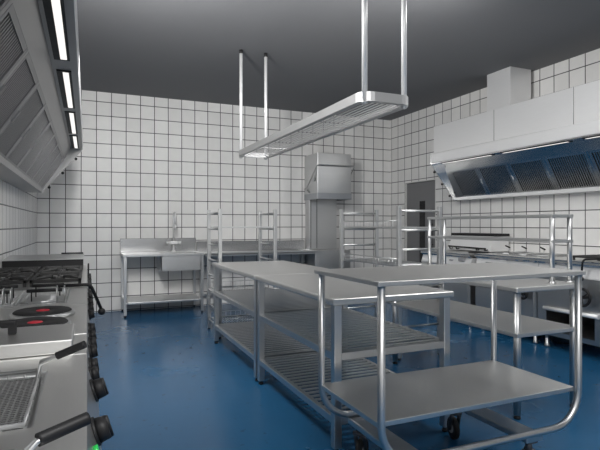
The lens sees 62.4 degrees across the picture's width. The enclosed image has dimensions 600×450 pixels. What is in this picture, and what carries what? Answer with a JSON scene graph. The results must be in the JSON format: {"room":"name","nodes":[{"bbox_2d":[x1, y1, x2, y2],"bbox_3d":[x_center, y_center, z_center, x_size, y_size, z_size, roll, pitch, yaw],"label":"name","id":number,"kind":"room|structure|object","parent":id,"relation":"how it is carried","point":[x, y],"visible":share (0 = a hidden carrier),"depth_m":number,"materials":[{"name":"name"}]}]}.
{"room":"commercial kitchen","nodes":[
{"label":"commercial kitchen","id":0,"kind":"room"},
{"bbox_2d":[0,179,36,267],"bbox_3d":[-1.698,-0.330,2.231,0.100,3.153,9.840,0,0,-23],"label":"wall","id":1,"kind":"structure","parent":0,"point":[18,208],"depth_m":4.87,"materials":[{"name":"white tile"}]},
{"bbox_2d":[0,0,82,192],"bbox_3d":[-1.636,-0.882,2.956,0.585,1.044,5.723,0,0,-23],"label":"exhaust hood","id":2,"kind":"object","parent":1,"relation":"attached to","point":[41,128],"visible":1,"depth_m":2.70,"materials":[{"name":"metal"}]},
{"bbox_2d":[51,0,66,59],"bbox_3d":[-1.058,-0.858,2.179,0.031,0.004,0.840,0,0,-23],"label":"diffuser","id":3,"kind":"object","parent":2,"relation":"attached to","point":[58,7],"depth_m":2.16,"materials":[{"name":"white plastic"}]},
{"bbox_2d":[63,72,72,107],"bbox_3d":[-1.499,-0.858,3.204,0.031,0.004,0.910,0,0,-23],"label":"diffuser","id":4,"kind":"object","parent":2,"relation":"attached to","point":[67,76],"depth_m":3.13,"materials":[{"name":"white plastic"}]},
{"bbox_2d":[69,113,75,133],"bbox_3d":[-1.935,-0.858,4.218,0.031,0.004,0.920,0,0,-23],"label":"diffuser","id":5,"kind":"object","parent":2,"relation":"attached to","point":[72,116],"depth_m":4.18,"materials":[{"name":"white plastic"}]},
{"bbox_2d":[73,136,77,147],"bbox_3d":[-2.341,-0.858,5.160,0.031,0.004,0.790,0,0,-23],"label":"diffuser","id":6,"kind":"object","parent":2,"relation":"attached to","point":[75,138],"depth_m":5.11,"materials":[{"name":"white plastic"}]},
{"bbox_2d":[37,90,389,311],"bbox_3d":[-0.995,-0.330,7.944,5.908,3.153,0.100,0,0,-23],"label":"wall","id":7,"kind":"structure","parent":0,"point":[143,160],"depth_m":7.54,"materials":[{"name":"white tile"}]},
{"bbox_2d":[120,238,195,251],"bbox_3d":[-2.104,0.297,7.388,1.095,0.200,0.020,0,0,-23],"label":"backsplash","id":8,"kind":"structure","parent":7,"relation":"attached to","point":[131,244],"depth_m":7.35,"materials":[{"name":"metal"}]},
{"bbox_2d":[196,240,303,251],"bbox_3d":[-0.760,0.332,7.966,1.811,0.160,0.020,0,0,-23],"label":"backsplash","id":9,"kind":"structure","parent":7,"relation":"attached to","point":[201,246],"depth_m":7.93,"materials":[{"name":"metal"}]},
{"bbox_2d":[77,0,599,119],"bbox_3d":[0.970,-1.956,3.378,5.908,0.100,10.040,0,0,-23],"label":"ceiling","id":10,"kind":"structure","parent":0,"point":[188,50],"depth_m":5.23,"materials":[{"name":"grey paint"}]},
{"bbox_2d":[239,0,407,159],"bbox_3d":[0.011,-1.315,4.247,0.367,1.180,2.685,0,0,-23],"label":"rack","id":11,"kind":"object","parent":10,"relation":"hanging from","point":[396,102],"visible":1,"depth_m":3.53,"materials":[{"name":"metal"}]},
{"bbox_2d":[90,300,599,449],"bbox_3d":[0.970,1.297,3.378,5.908,0.100,10.040,0,0,-23],"label":"floor","id":12,"kind":"structure","parent":0,"point":[170,386],"depth_m":3.69,"materials":[{"name":"blue paint"}]},
{"bbox_2d":[0,265,92,297],"bbox_3d":[-1.697,0.776,3.197,0.658,0.942,1.061,0,0,-23],"label":"gas range","id":13,"kind":"object","parent":12,"relation":"on","point":[27,276],"visible":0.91,"depth_m":3.06,"materials":[{"name":"metal"}]},
{"bbox_2d":[1,252,91,279],"bbox_3d":[-2.019,0.741,3.946,0.658,1.012,0.551,0,0,-23],"label":"griddle","id":14,"kind":"object","parent":12,"relation":"on","point":[69,258],"visible":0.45,"depth_m":3.77,"materials":[{"name":"metal"}]},
{"bbox_2d":[0,304,97,357],"bbox_3d":[-1.080,0.785,1.764,0.658,0.924,0.631,0,0,-23],"label":"electric range","id":15,"kind":"object","parent":12,"relation":"on","point":[76,314],"visible":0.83,"depth_m":1.81,"materials":[{"name":"metal"}]},
{"bbox_2d":[0,320,99,379],"bbox_3d":[-0.900,0.758,1.346,0.658,0.978,0.261,0,0,-23],"label":"griddle","id":16,"kind":"object","parent":12,"relation":"on","point":[30,342],"visible":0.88,"depth_m":1.36,"materials":[{"name":"metal"}]},
{"bbox_2d":[0,283,104,322],"bbox_3d":[-1.317,0.786,2.396,0.722,0.921,0.698,0,0,-23],"label":"pasta cooker","id":17,"kind":"object","parent":12,"relation":"on","point":[77,295],"visible":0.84,"depth_m":2.53,"materials":[{"name":"metal"}]},
{"bbox_2d":[0,285,24,305],"bbox_3d":[-1.448,0.323,2.321,0.232,0.095,0.496,0,0,-23],"label":"basket","id":18,"kind":"object","parent":17,"relation":"on","point":[11,291],"visible":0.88,"depth_m":2.29,"materials":[{"name":"metal"}]},
{"bbox_2d":[19,283,69,304],"bbox_3d":[-1.234,0.323,2.412,0.188,0.095,0.496,0,0,-23],"label":"basket","id":19,"kind":"object","parent":17,"relation":"on","point":[62,300],"visible":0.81,"depth_m":2.36,"materials":[{"name":"metal"}]},
{"bbox_2d":[0,354,113,449],"bbox_3d":[-0.649,0.797,0.785,0.676,0.900,0.951,0,0,-23],"label":"fryer","id":20,"kind":"object","parent":12,"relation":"on","point":[67,390],"visible":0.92,"depth_m":1.00,"materials":[{"name":"metal"}]},
{"bbox_2d":[0,341,86,431],"bbox_3d":[-0.681,0.310,0.946,0.503,0.106,0.355,0,0,-23],"label":"basket","id":21,"kind":"object","parent":20,"relation":"on","point":[14,392],"visible":0.94,"depth_m":1.05,"materials":[{"name":"metal"}]},
{"bbox_2d":[9,412,90,449],"bbox_3d":[-0.503,0.306,0.540,0.508,0.113,0.328,0,0,-23],"label":"basket","id":22,"kind":"object","parent":20,"relation":"on","point":[48,435],"visible":1,"depth_m":0.63,"materials":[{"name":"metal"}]},
{"bbox_2d":[93,444,99,449],"bbox_3d":[-0.379,0.424,0.926,0.015,0.027,0.025,0,0,-23],"label":"lamp","id":23,"kind":"object","parent":20,"relation":"attached to","point":[95,447],"depth_m":0.92,"materials":[{"name":"green plastic"}]},
{"bbox_2d":[120,238,204,317],"bbox_3d":[-1.982,0.722,7.104,1.095,1.050,0.638,0,0,-23],"label":"table","id":24,"kind":"object","parent":12,"relation":"on","point":[185,256],"visible":1,"depth_m":7.04,"materials":[{"name":"metal"}]},
{"bbox_2d":[120,251,204,256],"bbox_3d":[-1.982,0.414,7.104,1.095,0.035,0.638,0,0,-23],"label":"countertop","id":25,"kind":"structure","parent":24,"relation":"on","point":[167,253],"depth_m":6.90,"materials":[{"name":"metal"}]},
{"bbox_2d":[166,212,180,251],"bbox_3d":[-1.866,0.101,7.347,0.228,0.593,0.207,0,0,-23],"label":"tap","id":26,"kind":"object","parent":24,"relation":"on","point":[173,242],"visible":1,"depth_m":7.39,"materials":[{"name":"metal"}]},
{"bbox_2d":[157,256,200,270],"bbox_3d":[-1.745,0.534,7.123,0.555,0.205,0.455,0,0,-23],"label":"basin","id":27,"kind":"object","parent":24,"relation":"in","point":[164,263],"depth_m":6.91,"materials":[{"name":"metal"}]},
{"bbox_2d":[207,209,276,338],"bbox_3d":[-0.687,0.534,5.803,0.683,1.425,0.573,0,0,-23],"label":"storage rack","id":28,"kind":"object","parent":12,"relation":"on","point":[219,227],"visible":0.54,"depth_m":5.82,"materials":[{"name":"metal"}]},
{"bbox_2d":[211,314,253,322],"bbox_3d":[-0.687,1.106,5.803,0.601,0.018,0.491,0,0,-23],"label":"wire shelf","id":29,"kind":"object","parent":28,"relation":"attached to","point":[235,315],"depth_m":5.92,"materials":[{"name":"metal"}]},
{"bbox_2d":[211,285,267,290],"bbox_3d":[-0.687,0.746,5.803,0.601,0.018,0.491,0,0,-23],"label":"wire shelf","id":30,"kind":"object","parent":28,"relation":"attached to","point":[235,286],"depth_m":5.85,"materials":[{"name":"metal"}]},
{"bbox_2d":[211,226,272,227],"bbox_3d":[-0.687,0.026,5.803,0.601,0.018,0.491,0,0,-23],"label":"wire shelf","id":31,"kind":"object","parent":28,"relation":"attached to","point":[211,226],"depth_m":5.66,"materials":[{"name":"metal"}]},
{"bbox_2d":[196,240,319,303],"bbox_3d":[-0.638,0.750,7.682,1.811,0.995,0.638,0,0,-23],"label":"table","id":32,"kind":"object","parent":12,"relation":"on","point":[229,248],"visible":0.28,"depth_m":7.80,"materials":[{"name":"metal"}]},
{"bbox_2d":[202,250,319,255],"bbox_3d":[-0.634,0.422,7.673,1.811,0.050,0.618,0,0,-23],"label":"countertop","id":33,"kind":"structure","parent":32,"relation":"on","point":[264,252],"depth_m":7.48,"materials":[{"name":"metal"}]},
{"bbox_2d":[212,260,330,381],"bbox_3d":[-0.273,0.822,4.732,0.820,0.850,1.450,0,0,-23],"label":"work table","id":34,"kind":"object","parent":12,"relation":"on","point":[276,299],"visible":0.52,"depth_m":4.58,"materials":[{"name":"metal"}]},
{"bbox_2d":[215,321,329,359],"bbox_3d":[-0.273,1.068,4.732,0.776,0.042,1.406,0,0,-23],"label":"slatted shelf","id":35,"kind":"object","parent":34,"relation":"attached to","point":[248,327],"depth_m":4.53,"materials":[{"name":"metal"}]},
{"bbox_2d":[215,288,330,316],"bbox_3d":[-0.273,0.718,4.732,0.776,0.042,1.406,0,0,-23],"label":"slatted shelf","id":36,"kind":"object","parent":34,"relation":"attached to","point":[276,299],"depth_m":4.58,"materials":[{"name":"metal"}]},
{"bbox_2d":[304,152,354,268],"bbox_3d":[0.473,0.047,8.181,0.691,2.400,0.574,0,0,-23],"label":"dishwasher","id":37,"kind":"object","parent":12,"relation":"on","point":[327,175],"visible":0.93,"depth_m":8.07,"materials":[{"name":"metal"}]},
{"bbox_2d":[304,152,354,200],"bbox_3d":[0.473,-0.783,8.181,0.691,0.740,0.574,0,0,-23],"label":"hood","id":38,"kind":"object","parent":37,"relation":"attached to","point":[327,175],"depth_m":7.99,"materials":[{"name":"metal"}]},
{"bbox_2d":[255,273,453,449],"bbox_3d":[0.285,0.822,3.436,0.820,0.850,1.357,0,0,-23],"label":"work table","id":39,"kind":"object","parent":12,"relation":"on","point":[339,293],"visible":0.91,"depth_m":3.14,"materials":[{"name":"metal"}]},
{"bbox_2d":[260,352,396,424],"bbox_3d":[0.285,1.068,3.436,0.776,0.042,1.313,0,0,-23],"label":"slatted shelf","id":40,"kind":"object","parent":39,"relation":"attached to","point":[290,383],"depth_m":3.52,"materials":[{"name":"metal"}]},
{"bbox_2d":[260,308,443,359],"bbox_3d":[0.285,0.718,3.436,0.776,0.042,1.313,0,0,-23],"label":"slatted shelf","id":41,"kind":"object","parent":39,"relation":"attached to","point":[281,321],"depth_m":3.19,"materials":[{"name":"metal"}]},
{"bbox_2d":[339,206,441,360],"bbox_3d":[0.904,0.534,5.176,0.501,1.425,1.163,0,0,-23],"label":"storage rack","id":42,"kind":"object","parent":12,"relation":"on","point":[376,260],"visible":0.43,"depth_m":4.83,"materials":[{"name":"metal"}]},
{"bbox_2d":[344,226,435,228],"bbox_3d":[0.904,0.026,5.176,0.419,0.018,1.081,0,0,-23],"label":"wire shelf","id":43,"kind":"object","parent":42,"relation":"attached to","point":[350,227],"depth_m":4.95,"materials":[{"name":"metal"}]},
{"bbox_2d":[344,257,435,265],"bbox_3d":[0.904,0.386,5.176,0.419,0.018,1.081,0,0,-23],"label":"wire shelf","id":44,"kind":"object","parent":42,"relation":"attached to","point":[381,261],"depth_m":5.17,"materials":[{"name":"metal"}]},
{"bbox_2d":[314,262,585,449],"bbox_3d":[0.729,0.737,2.518,1.198,1.020,0.676,0,0,-23],"label":"trolley","id":45,"kind":"object","parent":12,"relation":"on","point":[380,401],"visible":1,"depth_m":2.42,"materials":[{"name":"metal"}]},
{"bbox_2d":[321,360,573,426],"bbox_3d":[0.736,0.818,2.491,1.146,0.022,0.537,0,0,-23],"label":"shelf","id":46,"kind":"object","parent":45,"relation":"attached to","point":[411,396],"depth_m":2.41,"materials":[{"name":"metal"}]},
{"bbox_2d":[314,262,585,286],"bbox_3d":[0.742,0.237,2.487,1.198,0.020,0.609,0,0,-23],"label":"shelf","id":47,"kind":"object","parent":45,"relation":"attached to","point":[468,272],"depth_m":2.37,"materials":[{"name":"metal"}]},
{"bbox_2d":[421,233,509,326],"bbox_3d":[2.238,0.679,6.602,0.821,1.135,0.954,0,0,-23],"label":"range","id":48,"kind":"object","parent":12,"relation":"on","point":[464,251],"visible":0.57,"depth_m":6.37,"materials":[{"name":"metal"}]},
{"bbox_2d":[391,278,573,419],"bbox_3d":[1.364,0.822,3.921,0.595,0.850,1.455,0,0,-23],"label":"work table","id":49,"kind":"object","parent":12,"relation":"on","point":[515,325],"visible":0.51,"depth_m":3.40,"materials":[{"name":"metal"}]},
{"bbox_2d":[427,214,573,282],"bbox_3d":[1.544,0.162,4.028,0.226,0.471,1.375,0,0,-23],"label":"overshelf","id":50,"kind":"object","parent":49,"relation":"on","point":[551,240],"visible":0.86,"depth_m":3.58,"materials":[{"name":"metal"}]},
{"bbox_2d":[474,252,572,343],"bbox_3d":[2.602,0.794,5.668,0.891,0.905,0.879,0,0,-23],"label":"fryer","id":51,"kind":"object","parent":12,"relation":"on","point":[529,300],"visible":0.27,"depth_m":5.47,"materials":[{"name":"metal"}]},
{"bbox_2d":[492,245,533,255],"bbox_3d":[2.543,0.302,5.906,0.445,0.128,0.210,0,0,-23],"label":"basket","id":52,"kind":"object","parent":51,"relation":"on","point":[502,253],"visible":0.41,"depth_m":5.90,"materials":[{"name":"metal"}]},
{"bbox_2d":[508,246,548,256],"bbox_3d":[2.638,0.302,5.686,0.445,0.128,0.210,0,0,-23],"label":"basket","id":53,"kind":"object","parent":51,"relation":"on","point":[525,248],"visible":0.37,"depth_m":5.68,"materials":[{"name":"metal"}]},
{"bbox_2d":[526,247,566,256],"bbox_3d":[2.737,0.302,5.456,0.445,0.128,0.210,0,0,-23],"label":"basket","id":54,"kind":"object","parent":51,"relation":"on","point":[543,254],"visible":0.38,"depth_m":5.43,"materials":[{"name":"metal"}]},
{"bbox_2d":[536,254,599,346],"bbox_3d":[2.932,0.771,4.881,0.906,0.952,0.804,0,0,-23],"label":"gas range","id":55,"kind":"object","parent":12,"relation":"on","point":[553,305],"visible":0.65,"depth_m":4.80,"materials":[{"name":"metal"}]},
{"bbox_2d":[390,48,599,260],"bbox_3d":[3.637,-0.330,4.526,0.100,3.153,9.840,0,0,-23],"label":"wall","id":56,"kind":"structure","parent":0,"point":[411,135],"depth_m":6.72,"materials":[{"name":"white tile"}]},
{"bbox_2d":[405,179,435,260],"bbox_3d":[2.033,0.259,8.250,0.104,1.977,0.830,0,0,-23],"label":"trim","id":57,"kind":"structure","parent":56,"relation":"attached to","point":[431,179],"depth_m":8.60,"materials":[{"name":"grey paint"}]},
{"bbox_2d":[407,180,434,284],"bbox_3d":[2.016,0.262,8.243,0.089,1.959,0.806,0,0,-23],"label":"door","id":58,"kind":"structure","parent":56,"relation":"in","point":[420,195],"depth_m":8.29,"materials":[{"name":"grey paint"}]},
{"bbox_2d":[431,80,599,200],"bbox_3d":[3.022,-0.882,5.088,0.585,1.044,4.558,0,0,-23],"label":"exhaust hood","id":59,"kind":"object","parent":56,"relation":"attached to","point":[549,144],"visible":1,"depth_m":5.71,"materials":[{"name":"metal"}]},
{"bbox_2d":[487,66,530,110],"bbox_3d":[2.612,-1.655,6.182,0.379,0.500,0.401,0,0,-23],"label":"duct","id":60,"kind":"object","parent":59,"relation":"attached to","point":[510,85],"visible":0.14,"depth_m":6.04,"materials":[{"name":"metal"}]},
{"bbox_2d":[505,142,566,152],"bbox_3d":[2.596,-0.858,5.510,0.031,0.004,0.870,0,0,-23],"label":"lamp","id":61,"kind":"object","parent":59,"relation":"attached to","point":[556,143],"depth_m":5.47,"materials":[{"name":"white plastic"}]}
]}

